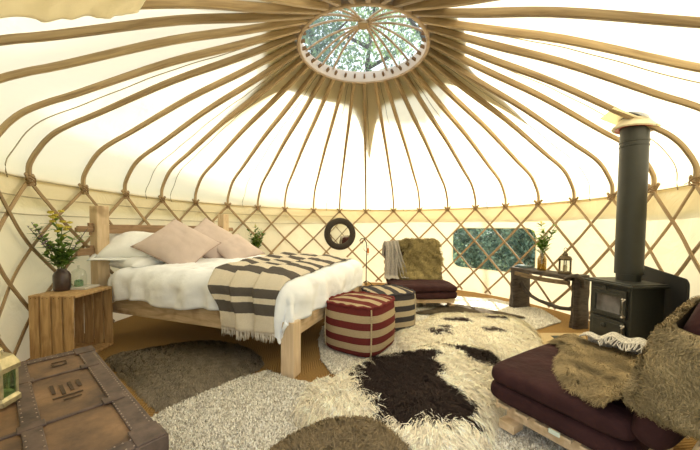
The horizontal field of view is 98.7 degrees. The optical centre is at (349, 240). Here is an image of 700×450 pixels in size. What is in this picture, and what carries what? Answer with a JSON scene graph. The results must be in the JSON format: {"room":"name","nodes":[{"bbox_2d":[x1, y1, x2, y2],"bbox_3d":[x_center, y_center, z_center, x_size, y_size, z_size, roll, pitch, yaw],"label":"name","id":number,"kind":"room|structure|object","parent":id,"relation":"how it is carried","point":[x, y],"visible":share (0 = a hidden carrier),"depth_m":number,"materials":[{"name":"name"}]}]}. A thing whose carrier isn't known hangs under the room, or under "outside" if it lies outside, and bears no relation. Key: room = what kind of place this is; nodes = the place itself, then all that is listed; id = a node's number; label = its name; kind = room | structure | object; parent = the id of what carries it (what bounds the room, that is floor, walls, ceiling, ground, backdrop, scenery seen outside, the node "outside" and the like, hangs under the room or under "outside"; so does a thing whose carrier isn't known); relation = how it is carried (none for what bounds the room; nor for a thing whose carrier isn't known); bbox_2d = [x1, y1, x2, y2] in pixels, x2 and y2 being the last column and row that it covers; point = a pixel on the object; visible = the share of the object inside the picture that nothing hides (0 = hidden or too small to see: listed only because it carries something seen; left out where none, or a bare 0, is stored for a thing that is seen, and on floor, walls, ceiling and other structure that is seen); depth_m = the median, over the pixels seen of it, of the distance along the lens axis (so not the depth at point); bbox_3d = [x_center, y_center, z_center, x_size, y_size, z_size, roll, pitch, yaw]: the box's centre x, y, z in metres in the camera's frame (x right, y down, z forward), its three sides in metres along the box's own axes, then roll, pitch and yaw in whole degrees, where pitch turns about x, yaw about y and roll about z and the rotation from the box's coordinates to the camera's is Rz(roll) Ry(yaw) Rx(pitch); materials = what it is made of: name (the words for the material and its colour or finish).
{"room":"traditional dwelling","nodes":[
{"label":"traditional dwelling","id":0,"kind":"room"},
{"bbox_2d":[0,176,261,360],"bbox_3d":[-2.175,0.241,3.188,1.614,1.640,5.662,0,2,-8],"label":"wall","id":1,"kind":"structure","parent":0,"point":[34,277],"depth_m":2.91,"materials":[{"name":"fabric"}]},
{"bbox_2d":[140,0,321,14],"bbox_3d":[-0.965,-1.368,2.013,0.106,1.846,2.543,2,3,36],"label":"pole","id":2,"kind":"object","parent":1,"relation":"on","point":[226,5],"visible":0.5,"depth_m":2.15,"materials":[{"name":"brown wood"}]},
{"bbox_2d":[0,0,145,22],"bbox_3d":[-0.686,-0.951,0.932,1.844,0.606,0.801,2,3,31],"label":"flap","id":3,"kind":"object","parent":2,"relation":"hanging from","point":[45,11],"visible":1,"depth_m":1.37,"materials":[{"name":"fabric"}]},
{"bbox_2d":[260,0,328,10],"bbox_3d":[-0.781,-1.361,1.873,0.106,1.846,2.592,2,2,29],"label":"pole","id":4,"kind":"object","parent":1,"relation":"on","point":[309,4],"visible":0.85,"depth_m":2.58,"materials":[{"name":"brown wood"}]},
{"bbox_2d":[0,0,699,210],"bbox_3d":[0.139,-1.412,3.490,6.187,1.767,6.432,1,2,2],"label":"ceiling","id":5,"kind":"structure","parent":0,"point":[63,160],"depth_m":3.59,"materials":[{"name":"fabric"}]},
{"bbox_2d":[600,107,661,134],"bbox_3d":[2.639,-1.117,2.821,0.381,0.203,0.332,1,2,20],"label":"flange","id":6,"kind":"object","parent":5,"relation":"attached to","point":[612,118],"visible":0.66,"depth_m":2.76,"materials":[{"name":"beige plastic"}]},
{"bbox_2d":[0,172,699,355],"bbox_3d":[0.129,0.204,3.659,6.257,1.689,6.288,1,2,2],"label":"wall","id":7,"kind":"structure","parent":0,"point":[10,207],"depth_m":4.05,"materials":[{"name":"brown wood"}]},
{"bbox_2d":[0,19,307,83],"bbox_3d":[-1.309,-1.385,2.386,2.453,1.846,0.106,-1,3,-39],"label":"pole","id":8,"kind":"object","parent":7,"relation":"on","point":[266,26],"visible":0.86,"depth_m":2.23,"materials":[{"name":"brown wood"}]},
{"bbox_2d":[0,25,308,136],"bbox_3d":[-1.524,-1.395,2.687,2.465,1.852,0.106,-1,2,-28],"label":"pole","id":9,"kind":"object","parent":7,"relation":"on","point":[216,50],"visible":0.96,"depth_m":2.59,"materials":[{"name":"brown wood"}]},
{"bbox_2d":[297,0,429,83],"bbox_3d":[0.156,-2.418,3.579,1.556,0.357,1.556,1,2,2],"label":"ring","id":10,"kind":"object","parent":9,"relation":"attached to","point":[363,24],"visible":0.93,"depth_m":3.69,"materials":[{"name":"brown wood"}]},
{"bbox_2d":[0,13,314,45],"bbox_3d":[-1.124,-1.375,2.167,0.106,1.846,2.497,2,3,42],"label":"pole","id":11,"kind":"object","parent":7,"relation":"on","point":[208,18],"visible":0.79,"depth_m":1.94,"materials":[{"name":"brown wood"}]},
{"bbox_2d":[25,31,305,185],"bbox_3d":[-1.676,-1.409,2.999,2.488,1.850,0.106,0,2,-18],"label":"pole","id":12,"kind":"object","parent":7,"relation":"on","point":[279,42],"visible":0.94,"depth_m":2.94,"materials":[{"name":"brown wood"}]},
{"bbox_2d":[80,39,304,194],"bbox_3d":[-1.730,-1.422,3.379,2.424,1.854,0.106,0,2,-6],"label":"pole","id":13,"kind":"object","parent":7,"relation":"on","point":[284,50],"visible":0.94,"depth_m":3.37,"materials":[{"name":"brown wood"}]},
{"bbox_2d":[123,46,306,198],"bbox_3d":[-1.726,-1.440,3.739,2.394,1.844,0.106,1,2,5],"label":"pole","id":14,"kind":"object","parent":7,"relation":"on","point":[294,54],"visible":0.95,"depth_m":3.73,"materials":[{"name":"brown wood"}]},
{"bbox_2d":[160,52,309,202],"bbox_3d":[-1.665,-1.450,4.101,2.392,1.851,0.106,1,2,16],"label":"pole","id":15,"kind":"object","parent":7,"relation":"on","point":[299,61],"visible":0.98,"depth_m":4.05,"materials":[{"name":"brown wood"}]},
{"bbox_2d":[193,58,315,205],"bbox_3d":[-1.537,-1.466,4.443,2.392,1.842,0.108,2,2,27],"label":"pole","id":16,"kind":"object","parent":7,"relation":"on","point":[290,83],"visible":1,"depth_m":4.34,"materials":[{"name":"brown wood"}]},
{"bbox_2d":[226,63,321,208],"bbox_3d":[-1.338,-1.472,4.762,2.392,1.850,0.109,2,3,39],"label":"pole","id":17,"kind":"object","parent":7,"relation":"on","point":[312,75],"visible":0.98,"depth_m":4.61,"materials":[{"name":"brown wood"}]},
{"bbox_2d":[256,67,329,210],"bbox_3d":[-1.082,-1.476,5.033,0.109,1.858,2.392,-1,3,-40],"label":"pole","id":18,"kind":"object","parent":7,"relation":"on","point":[322,78],"visible":0.98,"depth_m":4.81,"materials":[{"name":"brown wood"}]},
{"bbox_2d":[282,70,337,211],"bbox_3d":[-0.798,-1.479,5.236,0.106,1.863,2.392,-1,2,-29],"label":"pole","id":19,"kind":"object","parent":7,"relation":"on","point":[331,82],"visible":1,"depth_m":4.97,"materials":[{"name":"brown wood"}]},
{"bbox_2d":[311,72,346,212],"bbox_3d":[-0.447,-1.481,5.395,0.109,1.865,2.392,0,2,-17],"label":"pole","id":20,"kind":"object","parent":7,"relation":"on","point":[341,89],"visible":1,"depth_m":5.07,"materials":[{"name":"brown wood"}]},
{"bbox_2d":[0,171,690,223],"bbox_3d":[0.132,-0.398,3.607,6.177,0.332,6.266,1,2,2],"label":"trim","id":21,"kind":"structure","parent":7,"relation":"attached to","point":[0,171],"depth_m":4.03,"materials":[{"name":"fabric"}]},
{"bbox_2d":[338,73,355,212],"bbox_3d":[-0.102,-1.484,5.475,0.106,1.859,2.392,0,2,-7],"label":"pole","id":22,"kind":"object","parent":7,"relation":"on","point":[353,84],"visible":0.99,"depth_m":5.13,"materials":[{"name":"brown wood"}]},
{"bbox_2d":[363,74,366,213],"bbox_3d":[0.257,-1.479,5.488,0.109,1.862,2.392,1,2,4],"label":"pole","id":23,"kind":"object","parent":7,"relation":"on","point":[364,85],"visible":0.99,"depth_m":5.36,"materials":[{"name":"brown wood"}]},
{"bbox_2d":[373,73,394,212],"bbox_3d":[0.628,-1.481,5.428,0.109,1.847,2.392,1,2,16],"label":"pole","id":24,"kind":"object","parent":7,"relation":"on","point":[375,84],"visible":0.99,"depth_m":5.10,"materials":[{"name":"brown wood"}]},
{"bbox_2d":[382,71,420,211],"bbox_3d":[0.951,-1.477,5.310,0.106,1.840,2.392,2,2,26],"label":"pole","id":25,"kind":"object","parent":7,"relation":"on","point":[386,84],"visible":0.98,"depth_m":5.00,"materials":[{"name":"brown wood"}]},
{"bbox_2d":[393,0,423,7],"bbox_3d":[0.860,-1.341,1.757,0.106,1.846,2.626,0,2,-20],"label":"pole","id":26,"kind":"object","parent":7,"relation":"on","point":[396,3],"visible":0.82,"depth_m":2.68,"materials":[{"name":"brown wood"}]},
{"bbox_2d":[390,69,448,211],"bbox_3d":[1.259,-1.469,5.126,0.106,1.838,2.392,2,3,37],"label":"pole","id":27,"kind":"object","parent":7,"relation":"on","point":[396,80],"visible":1,"depth_m":4.86,"materials":[{"name":"brown wood"}]},
{"bbox_2d":[398,65,476,210],"bbox_3d":[1.513,-1.459,4.901,2.392,1.836,0.106,-1,3,-42],"label":"pole","id":28,"kind":"object","parent":7,"relation":"on","point":[407,79],"visible":1,"depth_m":4.69,"materials":[{"name":"brown wood"}]},
{"bbox_2d":[403,0,499,11],"bbox_3d":[1.110,-1.345,1.907,0.106,1.846,2.567,-1,2,-28],"label":"pole","id":29,"kind":"object","parent":7,"relation":"on","point":[426,4],"visible":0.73,"depth_m":2.49,"materials":[{"name":"brown wood"}]},
{"bbox_2d":[405,61,507,208],"bbox_3d":[1.726,-1.447,4.628,2.392,1.836,0.106,-1,3,-32],"label":"pole","id":30,"kind":"object","parent":7,"relation":"on","point":[414,71],"visible":0.98,"depth_m":4.46,"materials":[{"name":"brown wood"}]},
{"bbox_2d":[411,56,539,206],"bbox_3d":[1.887,-1.438,4.317,2.392,1.828,0.106,0,2,-21],"label":"pole","id":31,"kind":"object","parent":7,"relation":"on","point":[427,71],"visible":0.98,"depth_m":4.21,"materials":[{"name":"brown wood"}]},
{"bbox_2d":[416,50,575,204],"bbox_3d":[1.986,-1.417,3.982,2.392,1.842,0.106,0,2,-10],"label":"pole","id":32,"kind":"object","parent":7,"relation":"on","point":[427,59],"visible":0.98,"depth_m":3.92,"materials":[{"name":"brown wood"}]},
{"bbox_2d":[420,44,614,200],"bbox_3d":[2.022,-1.406,3.641,2.392,1.837,0.106,1,2,0],"label":"pole","id":33,"kind":"object","parent":7,"relation":"on","point":[431,52],"visible":1,"depth_m":3.60,"materials":[{"name":"brown wood"}]},
{"bbox_2d":[421,37,656,193],"bbox_3d":[1.996,-1.403,3.305,2.392,1.818,0.106,1,2,11],"label":"pole","id":34,"kind":"object","parent":7,"relation":"on","point":[439,47],"visible":0.77,"depth_m":3.27,"materials":[{"name":"brown wood"}]},
{"bbox_2d":[412,6,699,28],"bbox_3d":[1.331,-1.350,2.091,0.108,1.846,2.506,-1,3,-37],"label":"pole","id":35,"kind":"object","parent":7,"relation":"on","point":[524,11],"visible":0.88,"depth_m":1.93,"materials":[{"name":"brown wood"}]},
{"bbox_2d":[418,25,699,111],"bbox_3d":[1.765,-1.367,2.665,2.396,1.846,0.108,2,3,32],"label":"pole","id":36,"kind":"object","parent":7,"relation":"on","point":[490,44],"visible":0.92,"depth_m":2.58,"materials":[{"name":"brown wood"}]},
{"bbox_2d":[421,17,699,72],"bbox_3d":[1.569,-1.358,2.361,2.438,1.846,0.106,2,3,42],"label":"pole","id":37,"kind":"object","parent":7,"relation":"on","point":[512,32],"visible":0.9,"depth_m":2.26,"materials":[{"name":"brown wood"}]},
{"bbox_2d":[421,31,699,186],"bbox_3d":[1.917,-1.394,2.998,2.392,1.815,0.108,1,2,20],"label":"pole","id":38,"kind":"object","parent":7,"relation":"on","point":[437,38],"visible":0.92,"depth_m":2.92,"materials":[{"name":"brown wood"}]},
{"bbox_3d":[0.041,0.214,0.426,2.084,1.943,0.244,1,2,2],"label":"door","id":39,"kind":"structure","parent":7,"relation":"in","visible":0},
{"bbox_2d":[321,0,341,6],"bbox_3d":[-0.500,-1.511,1.754,0.050,1.531,2.575,1,2,19],"label":"pole","id":40,"kind":"object","parent":39,"relation":"on","point":[337,3],"visible":0.82,"depth_m":2.71,"materials":[{"name":"brown wood"}]},
{"bbox_2d":[380,0,390,4],"bbox_3d":[0.527,-1.499,1.669,0.051,1.531,2.600,0,2,-11],"label":"pole","id":41,"kind":"object","parent":39,"relation":"on","point":[382,2],"visible":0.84,"depth_m":2.73,"materials":[{"name":"brown wood"}]},
{"bbox_2d":[262,208,438,282],"bbox_3d":[0.015,0.138,6.473,3.641,1.640,0.595,0,2,-2],"label":"wall","id":42,"kind":"structure","parent":0,"point":[419,224],"depth_m":6.61,"materials":[{"name":"fabric"}]},
{"bbox_2d":[324,218,355,249],"bbox_3d":[-0.218,-0.139,6.637,0.712,0.712,0.042,0,2,-14],"label":"round mirror","id":43,"kind":"object","parent":42,"relation":"attached to","point":[339,233],"visible":1,"depth_m":6.63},
{"bbox_2d":[330,224,349,243],"bbox_3d":[-0.220,-0.139,6.642,0.444,0.444,0.001,0,2,-14],"label":"mirror glass","id":44,"kind":"object","parent":43,"relation":"attached to","point":[339,233],"depth_m":6.64,"materials":[{"name":"mirror"}]},
{"bbox_2d":[25,282,697,449],"bbox_3d":[0.123,1.123,3.712,7.000,0.120,7.000,1,2,2],"label":"floor","id":45,"kind":"structure","parent":0,"point":[133,332],"depth_m":3.25,"materials":[{"name":"brown wood"}]},
{"bbox_2d":[28,286,113,359],"bbox_3d":[-2.591,0.772,2.819,0.395,0.600,0.463,0,2,-2],"label":"wooden crate","id":46,"kind":"object","parent":45,"relation":"on","point":[52,314],"visible":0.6,"depth_m":2.60,"materials":[{"name":"brown wood"}]},
{"bbox_2d":[52,268,71,290],"bbox_3d":[-2.695,0.368,2.812,0.118,0.205,0.118,0,2,-21],"label":"flower vase","id":47,"kind":"object","parent":46,"relation":"on","point":[61,278],"visible":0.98,"depth_m":2.77,"materials":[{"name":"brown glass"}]},
{"bbox_2d":[27,210,90,268],"bbox_3d":[-2.634,0.044,2.762,0.467,0.651,0.317,1,2,2],"label":"flower bouquet","id":48,"kind":"object","parent":47,"relation":"in","point":[60,257],"visible":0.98,"depth_m":2.76,"materials":[{"name":"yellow plant"}]},
{"bbox_2d":[70,284,99,289],"bbox_3d":[-2.628,0.457,2.934,0.220,0.020,0.180,0,2,-4],"label":"book","id":49,"kind":"object","parent":46,"relation":"on","point":[77,286],"visible":0.76,"depth_m":2.91,"materials":[{"name":"paper"}]},
{"bbox_2d":[0,345,168,449],"bbox_3d":[-1.317,0.911,1.271,1.262,0.461,0.577,2,3,40],"label":"trunk","id":50,"kind":"object","parent":45,"relation":"on","point":[70,400],"visible":0.91,"depth_m":1.21,"materials":[{"name":"wood"},{"name":"leather"},{"name":"metal"}]},
{"bbox_2d":[0,335,20,408],"bbox_3d":[-1.470,0.517,1.232,0.142,0.318,0.164,0,2,-10],"label":"lantern","id":51,"kind":"object","parent":50,"relation":"on","point":[8,361],"visible":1,"depth_m":1.25,"materials":[{"name":"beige metal"}]},
{"bbox_2d":[104,339,263,412],"bbox_3d":[-1.433,1.075,2.689,1.390,0.090,1.028,2,3,37],"label":"sheepskin","id":52,"kind":"object","parent":45,"relation":"on","point":[164,376],"visible":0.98,"depth_m":2.49,"materials":[{"name":"fur"}]},
{"bbox_2d":[75,206,363,378],"bbox_3d":[-1.274,0.341,3.678,2.450,1.420,2.230,1,2,20],"label":"bed","id":53,"kind":"object","parent":45,"relation":"on","point":[99,229],"visible":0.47,"depth_m":3.01,"materials":[{"name":"brown wood"}]},
{"bbox_2d":[107,255,362,343],"bbox_3d":[-1.130,0.504,3.633,2.198,0.568,2.075,1,2,20],"label":"duvet","id":54,"kind":"object","parent":53,"relation":"on","point":[183,286],"visible":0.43,"depth_m":2.81,"materials":[{"name":"white fabric"}]},
{"bbox_2d":[109,256,164,268],"bbox_3d":[-2.312,0.250,3.514,0.480,0.212,0.760,1,2,22],"label":"pillow","id":55,"kind":"object","parent":54,"relation":"on","point":[137,261],"visible":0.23,"depth_m":3.23,"materials":[{"name":"white fabric"}]},
{"bbox_2d":[87,231,162,261],"bbox_3d":[-2.378,0.071,3.467,0.910,0.381,0.505,-1,2,-28],"label":"pillow","id":56,"kind":"object","parent":55,"relation":"on","point":[119,249],"visible":0.43,"depth_m":3.26,"materials":[{"name":"white fabric"}]},
{"bbox_2d":[193,217,233,257],"bbox_3d":[-1.875,0.011,4.072,0.529,0.658,0.764,1,2,15],"label":"cushion","id":57,"kind":"object","parent":54,"relation":"on","point":[206,227],"visible":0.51,"depth_m":4.06,"materials":[{"name":"pink fabric"}]},
{"bbox_2d":[217,234,264,258],"bbox_3d":[-1.584,0.102,4.120,0.518,0.377,0.625,2,3,31],"label":"cushion","id":58,"kind":"object","parent":54,"relation":"on","point":[236,246],"visible":0.7,"depth_m":4.03,"materials":[{"name":"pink fabric"}]},
{"bbox_2d":[208,252,351,341],"bbox_3d":[-0.672,0.487,3.434,0.995,0.589,2.074,1,2,20],"label":"blanket","id":59,"kind":"object","parent":54,"relation":"on","point":[245,292],"visible":0.99,"depth_m":2.50,"materials":[{"name":"fabric"}]},
{"bbox_2d":[151,370,567,449],"bbox_3d":[0.097,1.131,1.440,2.930,0.036,1.725,1,2,14],"label":"shag rug","id":60,"kind":"object","parent":45,"relation":"on","point":[249,412],"visible":0.43,"depth_m":1.85,"materials":[{"name":"carpet"}]},
{"bbox_2d":[268,415,412,449],"bbox_3d":[-0.073,1.053,1.272,0.913,0.153,1.091,0,2,-4],"label":"sheepskin","id":61,"kind":"object","parent":60,"relation":"on","point":[355,432],"visible":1,"depth_m":1.52,"materials":[{"name":"fur"}]},
{"bbox_2d":[490,302,699,449],"bbox_3d":[1.456,0.643,1.601,0.868,0.942,1.040,-1,3,-31],"label":"futon","id":62,"kind":"object","parent":60,"relation":"on","point":[524,384],"visible":0.52,"depth_m":1.50,"materials":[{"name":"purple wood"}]},
{"bbox_2d":[546,333,637,408],"bbox_3d":[1.391,0.696,1.775,0.972,0.133,0.659,-1,3,-31],"label":"sheepskin","id":63,"kind":"object","parent":62,"relation":"on","point":[589,369],"visible":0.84,"depth_m":1.68,"materials":[{"name":"fur"}]},
{"bbox_2d":[579,331,645,354],"bbox_3d":[1.752,0.762,1.887,0.252,0.313,0.485,-1,3,-31],"label":"throw","id":64,"kind":"object","parent":62,"relation":"on","point":[611,339],"visible":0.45,"depth_m":1.91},
{"bbox_2d":[620,295,699,440],"bbox_3d":[1.593,0.466,1.311,0.950,0.540,0.392,-1,3,-31],"label":"sheepskin","id":65,"kind":"object","parent":62,"relation":"on","point":[663,382],"visible":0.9,"depth_m":1.12,"materials":[{"name":"fur"}]},
{"bbox_2d":[359,238,371,284],"bbox_3d":[0.325,0.461,6.337,0.270,1.010,0.236,-1,2,-28],"label":"candle stand","id":66,"kind":"object","parent":45,"relation":"on","point":[367,249],"visible":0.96,"depth_m":6.29,"materials":[{"name":"metal"}]},
{"bbox_2d":[289,340,506,449],"bbox_3d":[0.524,1.071,2.362,1.373,0.173,1.994,2,3,34],"label":"cowhide rug","id":67,"kind":"object","parent":45,"relation":"on","point":[435,396],"visible":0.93,"depth_m":1.97,"materials":[{"name":"fur"}]},
{"bbox_2d":[317,296,560,374],"bbox_3d":[1.261,1.055,3.754,3.210,0.034,3.294,1,2,2],"label":"shag rug","id":68,"kind":"object","parent":45,"relation":"on","point":[335,361],"visible":0.2,"depth_m":3.96,"materials":[{"name":"carpet"}]},
{"bbox_2d":[323,291,395,357],"bbox_3d":[0.108,0.816,3.040,0.647,0.504,0.646,2,3,32],"label":"pouf","id":69,"kind":"object","parent":68,"relation":"on","point":[360,324],"visible":0.99,"depth_m":2.78,"materials":[{"name":"red fabric"}]},
{"bbox_2d":[361,284,416,331],"bbox_3d":[0.456,0.810,3.671,0.613,0.474,0.613,0,2,-20],"label":"pouf","id":70,"kind":"object","parent":68,"relation":"on","point":[405,298],"visible":0.62,"depth_m":3.45,"materials":[{"name":"beige fabric"}]},
{"bbox_2d":[384,247,456,306],"bbox_3d":[1.092,0.524,4.878,0.963,0.942,1.019,0,2,-3],"label":"chair","id":71,"kind":"object","parent":68,"relation":"on","point":[427,291],"visible":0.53,"depth_m":4.42,"materials":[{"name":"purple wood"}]},
{"bbox_2d":[382,240,407,278],"bbox_3d":[0.746,0.307,4.973,0.378,0.616,0.440,0,2,-4],"label":"shawl","id":72,"kind":"object","parent":71,"relation":"on","point":[393,256],"visible":1,"depth_m":4.96,"materials":[{"name":"grey fabric"}]},
{"bbox_2d":[398,238,444,279],"bbox_3d":[1.156,0.320,5.070,0.897,0.731,0.518,0,2,-3],"label":"sheepskin","id":73,"kind":"object","parent":71,"relation":"on","point":[422,258],"visible":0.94,"depth_m":4.97,"materials":[{"name":"fur"}]},
{"bbox_2d":[395,312,542,359],"bbox_3d":[1.356,1.041,3.503,1.683,0.129,1.557,1,2,14],"label":"sheepskin","id":74,"kind":"object","parent":68,"relation":"on","point":[506,336],"visible":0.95,"depth_m":3.27,"materials":[{"name":"fur"}]},
{"bbox_2d":[416,304,524,318],"bbox_3d":[1.635,1.012,4.353,1.480,0.052,0.696,1,2,2],"label":"sheepskin","id":75,"kind":"object","parent":68,"relation":"on","point":[444,308],"visible":0.89,"depth_m":4.25,"materials":[{"name":"fur"}]},
{"bbox_2d":[509,267,589,329],"bbox_3d":[2.747,0.725,4.153,0.356,0.689,1.158,0,2,-14],"label":"bench","id":76,"kind":"object","parent":68,"relation":"on","point":[520,294],"visible":0.97,"depth_m":3.92,"materials":[{"name":"brown wood"}]},
{"bbox_2d":[514,264,532,267],"bbox_3d":[2.646,0.396,4.577,0.150,0.032,0.200,0,2,-25],"label":"magazine stack","id":77,"kind":"object","parent":76,"relation":"on","point":[521,265],"visible":1,"depth_m":4.53,"materials":[{"name":"white paper"}]},
{"bbox_2d":[537,254,546,270],"bbox_3d":[2.714,0.307,4.250,0.112,0.235,0.112,1,2,2],"label":"flower vase","id":78,"kind":"object","parent":76,"relation":"on","point":[541,260],"visible":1,"depth_m":4.21,"materials":[{"name":"orange glass"}]},
{"bbox_2d":[529,221,557,253],"bbox_3d":[2.731,0.057,4.236,0.409,0.648,0.247,3,3,43],"label":"flower bouquet","id":79,"kind":"object","parent":78,"relation":"in","point":[542,244],"visible":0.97,"depth_m":4.23,"materials":[{"name":"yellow plant"}]},
{"bbox_2d":[558,248,571,274],"bbox_3d":[2.812,0.266,3.927,0.142,0.343,0.164,0,2,-16],"label":"lantern","id":80,"kind":"object","parent":76,"relation":"on","point":[565,257],"visible":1,"depth_m":3.90,"materials":[{"name":"brown metal"}]},
{"bbox_2d":[538,333,586,344],"bbox_3d":[2.381,1.095,3.227,0.700,0.011,0.600,1,2,2],"label":"woven mat","id":81,"kind":"object","parent":45,"relation":"on","point":[545,337],"visible":0.11,"depth_m":3.40,"materials":[{"name":"beige wicker"}]},
{"bbox_2d":[584,277,669,339],"bbox_3d":[2.588,0.750,2.855,0.429,0.735,0.480,0,2,-5],"label":"wood stove","id":82,"kind":"object","parent":45,"relation":"on","point":[629,309],"visible":0.7,"depth_m":2.67,"materials":[{"name":"black metal"}]},
{"bbox_2d":[614,112,650,281],"bbox_3d":[2.661,-0.405,2.838,0.220,1.574,0.220,1,2,2],"label":"flue pipe","id":83,"kind":"object","parent":82,"relation":"on","point":[634,144],"visible":0.95,"depth_m":2.77,"materials":[{"name":"metal"}]},
{"bbox_2d":[642,265,689,320],"bbox_3d":[2.874,0.692,2.808,0.140,0.860,0.836,1,2,23],"label":"shield","id":84,"kind":"object","parent":45,"relation":"on","point":[678,293],"visible":0.32,"depth_m":2.62,"materials":[{"name":"black metal"}]},
{"bbox_2d":[439,186,699,320],"bbox_3d":[2.313,0.280,3.237,1.750,1.640,5.865,1,2,8],"label":"wall","id":85,"kind":"structure","parent":0,"point":[670,251],"depth_m":4.16,"materials":[{"name":"fabric"}]},
{"bbox_2d":[452,228,535,272],"bbox_3d":[2.576,0.168,5.492,0.116,0.827,1.633,-1,3,-36],"label":"window","id":86,"kind":"structure","parent":85,"relation":"in","point":[459,228],"depth_m":5.52,"materials":[{"name":"plastic"}]},
{"bbox_3d":[-1.280,0.486,3.685,2.140,0.190,1.700,1,2,20],"label":"mattress","id":87,"kind":"object","parent":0,"visible":0},
{"bbox_2d":[130,219,220,263],"bbox_3d":[-1.985,0.051,3.497,0.750,0.625,0.549,1,2,0],"label":"cushion","id":88,"kind":"object","parent":87,"relation":"on","point":[176,242],"visible":0.88,"depth_m":3.38,"materials":[{"name":"pink fabric"}]},
{"bbox_3d":[-1.765,0.286,5.656,0.090,0.170,0.090,1,2,2],"label":"flower vase","id":89,"kind":"object","parent":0,"visible":0},
{"bbox_2d":[247,225,265,248],"bbox_3d":[-1.754,-0.004,5.648,0.423,0.612,0.272,1,2,2],"label":"flower bouquet","id":90,"kind":"object","parent":89,"relation":"in","point":[255,241],"visible":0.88,"depth_m":5.63,"materials":[{"name":"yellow plant"}]},
{"label":"outside","id":91,"kind":"structure","parent":0,"visible":0},
{"bbox_2d":[453,239,507,270],"bbox_3d":[0.177,1.308,5.720,90.000,0.300,90.000,1,2,2],"label":"ground","id":92,"kind":"structure","parent":91,"point":[456,239],"depth_m":12.88,"materials":[{"name":"green plant"}]},
{"bbox_2d":[295,9,361,70],"bbox_3d":[-2.152,-7.303,15.554,6.527,16.199,5.708,-1,3,-39],"label":"tree","id":93,"kind":"object","parent":92,"relation":"on","point":[310,38],"visible":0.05,"depth_m":14.68,"materials":[{"name":"green plant"}]},
{"bbox_2d":[321,7,421,71],"bbox_3d":[1.242,-7.835,17.369,6.236,17.196,6.504,2,3,38],"label":"tree","id":94,"kind":"object","parent":92,"relation":"on","point":[369,45],"visible":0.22,"depth_m":16.80,"materials":[{"name":"green plant"}]},
{"bbox_2d":[384,18,424,67],"bbox_3d":[4.546,-6.869,15.751,6.074,15.433,5.940,-1,3,-32],"label":"tree","id":95,"kind":"object","parent":92,"relation":"on","point":[411,21],"visible":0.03,"depth_m":15.51,"materials":[{"name":"green plant"}]},
{"bbox_2d":[453,228,507,268],"bbox_3d":[3.767,-0.140,9.335,2.123,2.631,2.176,1,2,2],"label":"bush","id":96,"kind":"object","parent":92,"relation":"on","point":[470,255],"visible":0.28,"depth_m":9.06,"materials":[{"name":"green plant"}]},
{"bbox_2d":[481,228,534,266],"bbox_3d":[5.639,-0.492,9.964,2.555,3.158,2.560,1,2,6],"label":"bush","id":97,"kind":"object","parent":92,"relation":"on","point":[511,228],"visible":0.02,"depth_m":9.83,"materials":[{"name":"green plant"}]},
{"bbox_2d":[477,221,552,272],"bbox_3d":[4.902,-0.134,8.259,2.340,2.541,2.346,-1,3,-38],"label":"bush","id":98,"kind":"object","parent":92,"relation":"on","point":[523,238],"visible":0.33,"depth_m":8.04,"materials":[{"name":"green plant"}]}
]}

